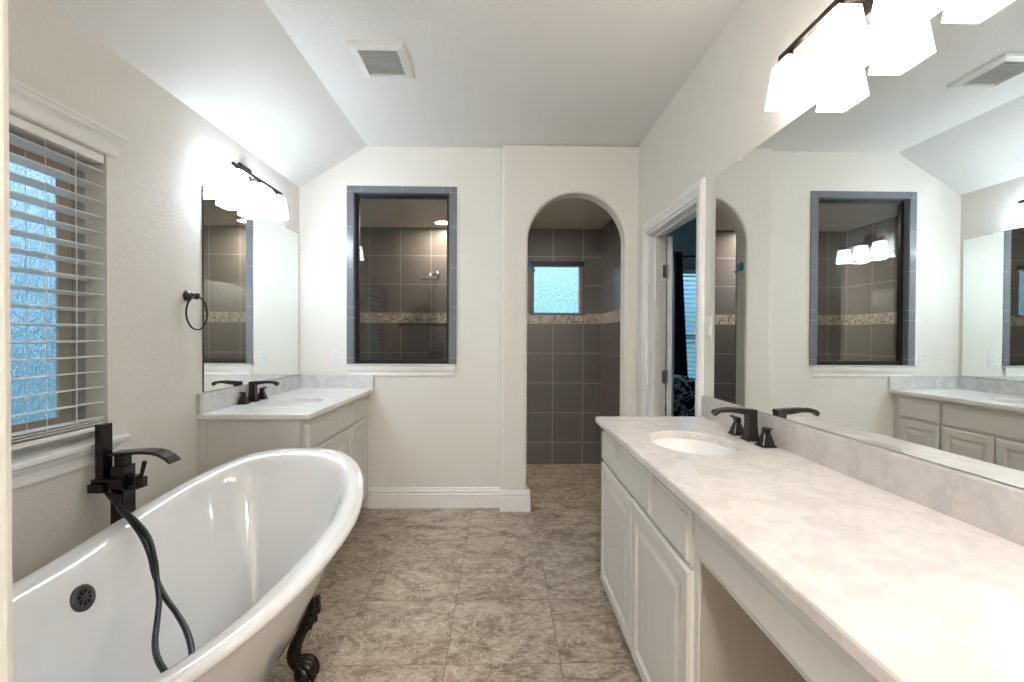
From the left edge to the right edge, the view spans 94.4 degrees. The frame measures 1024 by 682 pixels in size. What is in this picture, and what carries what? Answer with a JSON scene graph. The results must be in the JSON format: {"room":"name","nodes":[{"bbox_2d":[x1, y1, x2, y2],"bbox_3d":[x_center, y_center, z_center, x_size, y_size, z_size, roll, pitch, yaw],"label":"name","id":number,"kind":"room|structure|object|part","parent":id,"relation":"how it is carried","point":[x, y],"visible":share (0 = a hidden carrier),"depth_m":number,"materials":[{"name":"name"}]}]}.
{"room":"bathroom","nodes":[
{"label":"bathroom","id":0,"kind":"room"},
{"bbox_2d":[0,0,12,681],"bbox_3d":[-0.983,-0.065,0.338,1.116,2.714,0.120,0,1,-1],"label":"wall","id":1,"kind":"structure","parent":0,"point":[6,612],"depth_m":0.40,"materials":[{"name":"beige paint"}]},
{"bbox_2d":[8,0,298,583],"bbox_3d":[-1.617,-0.081,1.509,0.140,2.714,6.688,0,1,-1],"label":"wall","id":2,"kind":"structure","parent":0,"point":[151,194],"depth_m":1.94,"materials":[{"name":"beige paint"}]},
{"bbox_2d":[9,76,129,492],"bbox_3d":[-1.577,-0.162,1.352,0.148,1.260,1.055,0,1,-1],"label":"window","id":3,"kind":"structure","parent":2,"relation":"in","point":[34,465],"depth_m":1.65,"materials":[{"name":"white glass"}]},
{"bbox_3d":[-1.638,-0.163,1.351,0.006,0.902,0.735,0,1,-1],"label":"pane","id":4,"kind":"part","parent":3,"relation":"part of","materials":[{"name":"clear glass"}]},
{"bbox_3d":[-1.637,-0.163,1.354,0.013,0.982,0.821,0,1,-1],"label":"sash","id":5,"kind":"part","parent":3,"relation":"part of","materials":[{"name":"blue glass"}]},
{"bbox_2d":[9,113,104,450],"bbox_3d":[-1.575,-0.179,1.356,0.081,1.045,0.911,0,1,-1],"label":"window blind","id":6,"kind":"object","parent":3,"relation":"attached to","point":[18,126],"visible":0.93,"depth_m":1.62,"materials":[{"name":"white plastic"}]},
{"bbox_3d":[-1.619,-0.177,1.579,0.002,1.015,0.002,0,1,-1],"label":"ladder cord","id":7,"kind":"part","parent":6,"relation":"part of","materials":[{"name":"white fabric"}]},
{"bbox_3d":[-1.553,-0.177,1.580,0.002,1.015,0.002,0,1,-1],"label":"ladder cord","id":8,"kind":"part","parent":6,"relation":"part of","materials":[{"name":"white fabric"}]},
{"bbox_3d":[-1.583,0.334,1.361,0.062,0.018,0.911,0,1,-1],"label":"rail","id":9,"kind":"part","parent":6,"relation":"part of","materials":[{"name":"white plastic"}]},
{"bbox_3d":[-1.544,-0.190,1.679,0.005,0.970,0.006,0,1,-1],"label":"lift cord","id":10,"kind":"part","parent":6,"relation":"part of","materials":[{"name":"white fabric"}]},
{"bbox_3d":[-1.535,0.435,1.367,0.022,0.068,0.986,0,1,-1],"label":"apron moulding","id":11,"kind":"part","parent":3,"relation":"part of","materials":[{"name":"white wood"}]},
{"bbox_3d":[-1.520,-0.748,1.345,0.040,0.086,1.051,0,1,-1],"label":"head moulding","id":12,"kind":"part","parent":3,"relation":"part of","materials":[{"name":"white wood"}]},
{"bbox_3d":[-1.567,0.385,1.366,0.123,0.022,1.040,0,1,-1],"label":"sill","id":13,"kind":"part","parent":3,"relation":"part of","materials":[{"name":"white wood"}]},
{"bbox_2d":[183,290,207,330],"bbox_3d":[-1.533,-0.147,2.276,0.059,0.193,0.166,0,1,-1],"label":"towel ring","id":14,"kind":"object","parent":2,"relation":"attached to","point":[188,296],"visible":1,"depth_m":2.26,"materials":[{"name":"brown metal"}]},
{"bbox_2d":[196,375,300,413],"bbox_3d":[-1.568,0.307,2.939,0.020,0.098,1.181,0,1,-1],"label":"backsplash","id":15,"kind":"structure","parent":2,"relation":"attached to","point":[219,399],"depth_m":2.63,"materials":[{"name":"stone"}]},
{"bbox_2d":[202,186,298,392],"bbox_3d":[-1.572,-0.272,2.955,0.010,1.054,1.123,0,1,-1],"label":"wall mirror","id":16,"kind":"object","parent":2,"relation":"attached to","point":[250,261],"visible":0.99,"depth_m":2.78,"materials":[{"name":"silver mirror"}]},
{"bbox_2d":[223,161,288,218],"bbox_3d":[-1.501,-0.901,2.770,0.138,0.241,0.566,0,1,-1],"label":"vanity light","id":17,"kind":"object","parent":2,"relation":"attached to","point":[238,181],"visible":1,"depth_m":2.72,"materials":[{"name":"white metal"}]},
{"bbox_3d":[-1.473,-0.844,2.546,0.092,0.131,0.114,0,1,-1],"label":"lamp shade","id":18,"kind":"part","parent":17,"relation":"part of","materials":[{"name":"white glass"}]},
{"bbox_3d":[-1.478,-0.846,2.772,0.092,0.131,0.114,0,1,-1],"label":"lamp shade","id":19,"kind":"part","parent":17,"relation":"part of","materials":[{"name":"white glass"}]},
{"bbox_3d":[-1.483,-0.849,2.997,0.092,0.131,0.114,0,1,-1],"label":"lamp shade","id":20,"kind":"part","parent":17,"relation":"part of","materials":[{"name":"white glass"}]},
{"bbox_2d":[44,0,743,228],"bbox_3d":[-0.282,-1.326,1.499,2.798,0.451,6.638,0,1,-1],"label":"ceiling","id":21,"kind":"structure","parent":0,"point":[282,79],"depth_m":2.43,"materials":[{"name":"white paint"}]},
{"bbox_2d":[346,41,414,78],"bbox_3d":[-0.665,-1.434,2.438,0.275,0.020,0.315,0,1,-1],"label":"ceiling vent","id":22,"kind":"object","parent":21,"relation":"in","point":[375,59],"visible":1,"depth_m":2.41,"materials":[{"name":"white plastic"}]},
{"bbox_2d":[433,220,446,224],"bbox_3d":[-0.672,-1.132,4.534,0.160,0.007,0.160,0,1,-1],"label":"recessed light","id":23,"kind":"object","parent":21,"relation":"in","point":[439,222],"visible":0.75,"depth_m":4.52,"materials":[{"name":"white plastic"}]},
{"bbox_2d":[299,146,501,507],"bbox_3d":[-0.835,-0.100,3.600,1.554,2.714,0.076,0,1,-1],"label":"wall","id":24,"kind":"structure","parent":0,"point":[424,431],"depth_m":3.57,"materials":[{"name":"beige paint"}]},
{"bbox_2d":[332,349,340,363],"bbox_3d":[-1.316,0.117,3.549,0.070,0.114,0.009,0,1,-1],"label":"wall outlet","id":25,"kind":"object","parent":24,"relation":"attached to","point":[336,353],"visible":1,"depth_m":3.55,"materials":[{"name":"white plastic"}]},
{"bbox_2d":[301,375,373,387],"bbox_3d":[-1.315,0.302,3.545,0.554,0.098,0.020,0,1,-1],"label":"backsplash","id":26,"kind":"structure","parent":24,"relation":"attached to","point":[307,381],"depth_m":3.53,"materials":[{"name":"stone"}]},
{"bbox_2d":[345,186,456,375],"bbox_3d":[-0.828,-0.446,3.585,0.823,1.423,0.114,0,1,-1],"label":"window","id":27,"kind":"structure","parent":24,"relation":"in","point":[355,366],"depth_m":3.55,"materials":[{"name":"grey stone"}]},
{"bbox_3d":[-0.832,0.179,3.590,0.820,0.012,0.110,0,1,-1],"label":"stone sill","id":28,"kind":"part","parent":27,"relation":"part of","materials":[{"name":"stone"}]},
{"bbox_3d":[-0.832,0.226,3.554,0.804,0.080,0.022,0,1,-1],"label":"apron moulding","id":29,"kind":"part","parent":27,"relation":"part of","materials":[{"name":"white wood"}]},
{"bbox_2d":[368,487,500,507],"bbox_3d":[-0.583,1.182,3.573,0.997,0.154,0.016,0,1,-1],"label":"baseboard","id":30,"kind":"structure","parent":24,"relation":"attached to","point":[378,497],"depth_m":3.57,"materials":[{"name":"white wood"}]},
{"bbox_2d":[266,464,641,681],"bbox_3d":[-0.290,1.332,1.553,2.808,0.100,6.688,0,1,-1],"label":"floor","id":31,"kind":"structure","parent":0,"point":[410,594],"depth_m":2.36,"materials":[{"name":"tile"}]},
{"bbox_2d":[87,423,195,672],"bbox_3d":[-1.088,0.792,1.495,0.979,0.974,0.248,1,1,39],"label":"tub filler","id":32,"kind":"object","parent":31,"relation":"on","point":[119,483],"visible":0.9,"depth_m":1.70,"materials":[{"name":"brown metal"}]},
{"bbox_3d":[-1.380,0.518,1.746,0.056,0.053,0.036,0,1,-1],"label":"valve knob","id":33,"kind":"part","parent":32,"relation":"part of","materials":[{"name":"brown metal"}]},
{"bbox_3d":[-1.356,0.471,1.742,0.028,0.061,0.015,0,1,-1],"label":"lever","id":34,"kind":"part","parent":32,"relation":"part of","materials":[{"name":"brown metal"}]},
{"bbox_3d":[-1.355,0.423,1.746,0.227,0.047,0.062,0,1,-1],"label":"spout","id":35,"kind":"part","parent":32,"relation":"part of","materials":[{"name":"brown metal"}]},
{"bbox_2d":[12,448,363,681],"bbox_3d":[-0.957,0.892,1.450,0.832,0.774,1.554,0,1,-1],"label":"bathtub","id":36,"kind":"object","parent":31,"relation":"on","point":[244,546],"visible":1,"depth_m":1.60,"materials":[{"name":"white ceramic"}]},
{"bbox_2d":[78,588,92,605],"bbox_3d":[-1.219,0.732,1.354,0.006,0.048,0.048,-18,1,-1],"label":"grille","id":37,"kind":"object","parent":36,"relation":"attached to","point":[85,595],"depth_m":1.35,"materials":[{"name":"metal"}]},
{"bbox_2d":[198,394,367,499],"bbox_3d":[-1.317,0.824,2.965,0.528,0.875,1.189,0,1,-1],"label":"vanity cabinet","id":38,"kind":"object","parent":31,"relation":"on","point":[344,428],"visible":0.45,"depth_m":2.37,"materials":[{"name":"paint"}]},
{"bbox_3d":[-1.313,0.831,2.374,0.510,0.875,0.008,0,1,-1],"label":"panel","id":39,"kind":"part","parent":38,"relation":"part of","materials":[{"name":"paint"}]},
{"bbox_2d":[196,375,373,419],"bbox_3d":[-1.302,0.323,2.955,0.554,0.128,1.201,0,1,-1],"label":"countertop","id":40,"kind":"structure","parent":38,"relation":"on","point":[330,392],"depth_m":2.80,"materials":[{"name":"stone"}]},
{"bbox_2d":[236,380,279,404],"bbox_3d":[-1.466,0.295,2.794,0.177,0.124,0.290,0,1,-1],"label":"sink faucet","id":41,"kind":"object","parent":40,"relation":"on","point":[253,396],"visible":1,"depth_m":2.78,"materials":[{"name":"brown metal"}]},
{"bbox_3d":[-1.524,0.328,2.689,0.054,0.060,0.054,0,1,-1],"label":"handle","id":42,"kind":"part","parent":41,"relation":"part of","materials":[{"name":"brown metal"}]},
{"bbox_3d":[-1.529,0.326,2.897,0.054,0.060,0.054,0,1,-1],"label":"handle","id":43,"kind":"part","parent":41,"relation":"part of","materials":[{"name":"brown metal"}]},
{"bbox_3d":[-1.466,0.295,2.794,0.177,0.124,0.056,0,1,-1],"label":"spout","id":44,"kind":"part","parent":41,"relation":"part of","materials":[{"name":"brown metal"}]},
{"bbox_2d":[270,402,316,406],"bbox_3d":[-1.288,0.463,2.803,0.344,0.146,0.444,0,1,-1],"label":"sink","id":45,"kind":"object","parent":40,"relation":"in","point":[296,403],"visible":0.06,"depth_m":2.97,"materials":[{"name":"white ceramic"}]},
{"bbox_3d":[-1.055,0.864,2.610,0.019,0.577,0.366,0,1,-1],"label":"door","id":46,"kind":"part","parent":38,"relation":"part of","materials":[{"name":"paint"}]},
{"bbox_3d":[-1.057,0.490,2.786,0.019,0.146,0.725,0,1,-1],"label":"drawer","id":47,"kind":"part","parent":38,"relation":"part of","materials":[{"name":"paint"}]},
{"bbox_3d":[-1.063,0.859,2.979,0.019,0.577,0.347,0,1,-1],"label":"door","id":48,"kind":"part","parent":38,"relation":"part of","materials":[{"name":"paint"}]},
{"bbox_3d":[-1.069,0.484,3.332,0.019,0.146,0.333,0,1,-1],"label":"drawer","id":49,"kind":"part","parent":38,"relation":"part of","materials":[{"name":"paint"}]},
{"bbox_3d":[-1.071,0.856,3.336,0.019,0.577,0.333,0,1,-1],"label":"door","id":50,"kind":"part","parent":38,"relation":"part of","materials":[{"name":"paint"}]},
{"bbox_2d":[601,430,806,681],"bbox_3d":[0.707,0.846,1.770,0.528,0.875,1.127,0,1,-1],"label":"vanity cabinet","id":51,"kind":"object","parent":31,"relation":"on","point":[677,621],"visible":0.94,"depth_m":1.41,"materials":[{"name":"paint"}]},
{"bbox_3d":[0.446,0.504,2.155,0.019,0.144,0.291,0,1,-1],"label":"drawer","id":52,"kind":"part","parent":51,"relation":"part of","materials":[{"name":"paint"}]},
{"bbox_3d":[0.447,0.876,2.038,0.019,0.577,0.533,0,1,-1],"label":"door","id":53,"kind":"part","parent":51,"relation":"part of","materials":[{"name":"paint"}]},
{"bbox_3d":[0.454,0.509,1.768,0.019,0.144,0.448,0,1,-1],"label":"drawer","id":54,"kind":"part","parent":51,"relation":"part of","materials":[{"name":"paint"}]},
{"bbox_3d":[0.459,0.882,1.496,0.019,0.577,0.528,0,1,-1],"label":"door","id":55,"kind":"part","parent":51,"relation":"part of","materials":[{"name":"paint"}]},
{"bbox_3d":[0.463,0.513,1.378,0.019,0.144,0.300,0,1,-1],"label":"drawer","id":56,"kind":"part","parent":51,"relation":"part of","materials":[{"name":"paint"}]},
{"bbox_3d":[0.730,0.853,1.210,0.505,0.875,0.008,0,1,-1],"label":"panel","id":57,"kind":"part","parent":51,"relation":"part of","materials":[{"name":"paint"}]},
{"bbox_2d":[699,518,877,681],"bbox_3d":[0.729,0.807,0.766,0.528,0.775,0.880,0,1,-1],"label":"apron","id":58,"kind":"object","parent":51,"relation":"attached to","point":[816,656],"visible":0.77,"depth_m":0.83,"materials":[{"name":"paint"}]},
{"bbox_3d":[0.495,0.489,0.757,0.020,0.140,0.880,0,1,-1],"label":"rail","id":59,"kind":"part","parent":58,"relation":"part of","materials":[{"name":"paint"}]},
{"bbox_2d":[595,396,1023,681],"bbox_3d":[0.715,0.351,1.032,0.548,0.132,2.625,0,1,-1],"label":"countertop","id":60,"kind":"structure","parent":51,"relation":"on","point":[914,567],"depth_m":0.94,"materials":[{"name":"beige stone"}]},
{"bbox_2d":[651,438,735,454],"bbox_3d":[0.674,0.482,1.785,0.344,0.146,0.444,0,1,-1],"label":"sink","id":61,"kind":"object","parent":60,"relation":"in","point":[677,444],"visible":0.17,"depth_m":1.95,"materials":[{"name":"white ceramic"}]},
{"bbox_2d":[711,407,776,447],"bbox_3d":[0.851,0.316,1.807,0.177,0.124,0.290,0,1,-1],"label":"sink faucet","id":62,"kind":"object","parent":60,"relation":"on","point":[749,433],"visible":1,"depth_m":1.79,"materials":[{"name":"brown metal"}]},
{"bbox_3d":[0.851,0.316,1.807,0.177,0.124,0.056,0,1,-1],"label":"spout","id":63,"kind":"part","parent":62,"relation":"part of","materials":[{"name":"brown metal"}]},
{"bbox_3d":[0.909,0.347,1.913,0.054,0.060,0.054,0,1,-1],"label":"handle","id":64,"kind":"part","parent":62,"relation":"part of","materials":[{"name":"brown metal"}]},
{"bbox_3d":[0.907,0.311,1.928,0.024,0.014,0.051,0,1,-10],"label":"lever","id":65,"kind":"part","parent":62,"relation":"part of","materials":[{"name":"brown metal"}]},
{"bbox_3d":[0.914,0.350,1.705,0.054,0.060,0.054,0,1,-1],"label":"handle","id":66,"kind":"part","parent":62,"relation":"part of","materials":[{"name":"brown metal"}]},
{"bbox_2d":[360,227,601,463],"bbox_3d":[-0.355,-0.054,4.841,2.568,2.600,0.120,0,1,-1],"label":"wall","id":67,"kind":"structure","parent":0,"point":[564,351],"depth_m":4.79,"materials":[{"name":"grey tile"}]},
{"bbox_2d":[398,323,446,326],"bbox_3d":[-0.893,-0.163,4.742,0.494,0.036,0.051,0,1,-1],"label":"grab bar","id":68,"kind":"object","parent":67,"relation":"attached to","point":[399,324],"visible":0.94,"depth_m":4.72,"materials":[{"name":"brown metal"}]},
{"bbox_3d":[-0.893,-0.162,4.723,0.478,0.014,0.013,0,1,-1],"label":"rail","id":69,"kind":"part","parent":68,"relation":"part of","materials":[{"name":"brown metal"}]},
{"bbox_2d":[420,271,439,280],"bbox_3d":[-0.801,-0.648,4.644,0.164,0.104,0.239,0,1,-1],"label":"shower","id":70,"kind":"object","parent":67,"relation":"attached to","point":[436,274],"visible":1,"depth_m":4.62,"materials":[{"name":"silver metal"}]},
{"bbox_2d":[429,350,442,358],"bbox_3d":[-0.766,0.155,4.747,0.145,0.120,0.054,0,1,-1],"label":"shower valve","id":71,"kind":"object","parent":67,"relation":"attached to","point":[433,354],"visible":0.76,"depth_m":4.76,"materials":[{"name":"metal"}]},
{"bbox_2d":[530,261,585,314],"bbox_3d":[0.462,-0.533,4.838,0.570,0.540,0.112,0,1,-1],"label":"window","id":72,"kind":"structure","parent":67,"relation":"in","point":[556,287],"depth_m":4.85,"materials":[{"name":"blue glass"}]},
{"bbox_3d":[0.454,-0.526,4.856,0.475,0.482,0.006,0,1,-1],"label":"pane","id":73,"kind":"part","parent":72,"relation":"part of","materials":[{"name":"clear glass"}]},
{"bbox_2d":[501,145,638,489],"bbox_3d":[0.433,-0.094,3.593,1.026,2.714,0.153,0,1,-1],"label":"wall","id":74,"kind":"structure","parent":0,"point":[534,177],"depth_m":3.51,"materials":[{"name":"beige paint"}]},
{"bbox_2d":[500,490,529,511],"bbox_3d":[0.021,1.185,3.514,0.224,0.154,0.016,0,1,-1],"label":"baseboard","id":75,"kind":"structure","parent":74,"relation":"attached to","point":[510,500],"depth_m":3.51,"materials":[{"name":"white wood"}]},
{"bbox_2d":[528,261,534,271],"bbox_3d":[0.147,-0.563,3.573,0.064,0.092,0.072,0,1,-1],"label":"hook","id":76,"kind":"object","parent":74,"relation":"attached to","point":[529,264],"visible":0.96,"depth_m":3.56,"materials":[{"name":"teal plastic"}]},
{"bbox_2d":[665,217,696,369],"bbox_3d":[2.301,-0.109,5.400,2.566,2.920,0.100,0,1,-1],"label":"wall","id":77,"kind":"structure","parent":0,"point":[684,237],"depth_m":5.33,"materials":[{"name":"paint"}]},
{"bbox_2d":[683,269,695,377],"bbox_3d":[2.284,-0.003,5.366,0.780,1.602,0.040,0,1,-1],"label":"window blind","id":78,"kind":"object","parent":77,"relation":"attached to","point":[685,271],"visible":0.02,"depth_m":5.35,"materials":[{"name":"white plastic"}]},
{"bbox_3d":[2.292,-0.938,5.290,1.095,0.044,0.102,0,1,-1],"label":"curtain rod","id":79,"kind":"object","parent":77,"relation":"attached to","visible":0},
{"bbox_2d":[674,251,687,376],"bbox_3d":[1.864,0.121,5.230,0.245,2.210,0.040,0,1,-1],"label":"curtain","id":80,"kind":"object","parent":79,"relation":"hanging from","point":[680,349],"visible":0.57,"depth_m":5.22,"materials":[{"name":"black fabric"}]},
{"bbox_2d":[600,0,1020,488],"bbox_3d":[1.037,-0.069,1.541,0.128,2.714,6.638,0,1,-1],"label":"wall","id":81,"kind":"structure","parent":0,"point":[718,116],"depth_m":2.27,"materials":[{"name":"beige paint"}]},
{"bbox_2d":[638,321,641,336],"bbox_3d":[0.933,-0.089,3.460,0.012,0.116,0.072,0,1,-1],"label":"light switch","id":82,"kind":"object","parent":81,"relation":"attached to","point":[639,322],"visible":1,"depth_m":3.44,"materials":[{"name":"white plastic"}]},
{"bbox_2d":[666,236,674,415],"bbox_3d":[1.191,0.261,3.676,0.114,1.985,0.790,0,1,20],"label":"door","id":83,"kind":"structure","parent":81,"relation":"in","point":[670,245],"depth_m":3.29,"materials":[{"name":"white paint"}]},
{"bbox_3d":[1.188,-0.170,3.493,0.004,0.850,0.230,0,1,20],"label":"panel","id":84,"kind":"part","parent":83,"relation":"part of","materials":[{"name":"white paint"}]},
{"bbox_3d":[1.302,-0.173,3.813,0.004,0.850,0.230,0,1,20],"label":"panel","id":85,"kind":"part","parent":83,"relation":"part of","materials":[{"name":"white wood"}]},
{"bbox_2d":[646,198,696,415],"bbox_3d":[1.019,0.262,2.882,0.142,2.022,0.862,0,1,-1],"label":"trim","id":86,"kind":"structure","parent":81,"relation":"attached to","point":[657,269],"depth_m":3.28,"materials":[{"name":"white paint"}]},
{"bbox_2d":[641,177,705,416],"bbox_3d":[0.940,0.225,2.880,0.020,2.096,1.010,0,1,-1],"label":"trim","id":87,"kind":"structure","parent":81,"relation":"attached to","point":[697,190],"depth_m":2.43,"materials":[{"name":"white wood"}]},
{"bbox_2d":[705,316,712,339],"bbox_3d":[0.958,-0.061,2.311,0.012,0.116,0.072,0,1,-1],"label":"light switch","id":88,"kind":"object","parent":81,"relation":"attached to","point":[708,320],"visible":1,"depth_m":2.30,"materials":[{"name":"white plastic"}]},
{"bbox_2d":[765,0,935,111],"bbox_3d":[0.919,-0.879,1.299,0.138,0.232,0.566,0,1,-1],"label":"vanity light","id":89,"kind":"object","parent":81,"relation":"attached to","point":[841,39],"visible":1,"depth_m":1.30,"materials":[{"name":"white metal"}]},
{"bbox_3d":[0.891,-0.831,1.525,0.092,0.131,0.114,0,1,-1],"label":"lamp shade","id":90,"kind":"part","parent":89,"relation":"part of","materials":[{"name":"white glass"}]},
{"bbox_3d":[0.896,-0.829,1.299,0.092,0.131,0.114,0,1,-1],"label":"lamp shade","id":91,"kind":"part","parent":89,"relation":"part of","materials":[{"name":"white glass"}]},
{"bbox_3d":[0.932,-0.932,1.298,0.071,0.014,0.024,0,1,-1],"label":"arm","id":92,"kind":"part","parent":89,"relation":"part of","materials":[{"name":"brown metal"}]},
{"bbox_3d":[0.901,-0.826,1.073,0.092,0.131,0.114,0,1,-1],"label":"lamp shade","id":93,"kind":"part","parent":89,"relation":"part of","materials":[{"name":"white glass"}]},
{"bbox_2d":[702,396,1023,545],"bbox_3d":[0.979,0.337,1.038,0.020,0.102,2.625,0,1,-1],"label":"backsplash","id":94,"kind":"structure","parent":81,"relation":"attached to","point":[997,508],"depth_m":1.16,"materials":[{"name":"stone"}]},
{"bbox_2d":[714,0,1023,488],"bbox_3d":[0.989,-0.242,0.981,0.010,1.054,2.523,0,1,-1],"label":"wall mirror","id":95,"kind":"object","parent":81,"relation":"attached to","point":[869,251],"visible":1,"depth_m":1.20,"materials":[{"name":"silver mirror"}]},
{"bbox_3d":[2.292,1.326,3.215,2.466,0.098,4.300,0,1,-1],"label":"floor","id":96,"kind":"structure","parent":0,"visible":0},
{"bbox_3d":[1.747,1.048,4.551,1.300,0.420,1.100,0,1,-1],"label":"bed","id":97,"kind":"object","parent":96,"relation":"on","visible":0},
{"bbox_2d":[665,375,694,416],"bbox_3d":[1.648,0.580,4.843,0.527,0.480,0.191,0,1,5],"label":"cushion","id":98,"kind":"object","parent":97,"relation":"on","point":[684,387],"visible":0.37,"depth_m":4.78,"materials":[{"name":"black fabric"}]}
]}

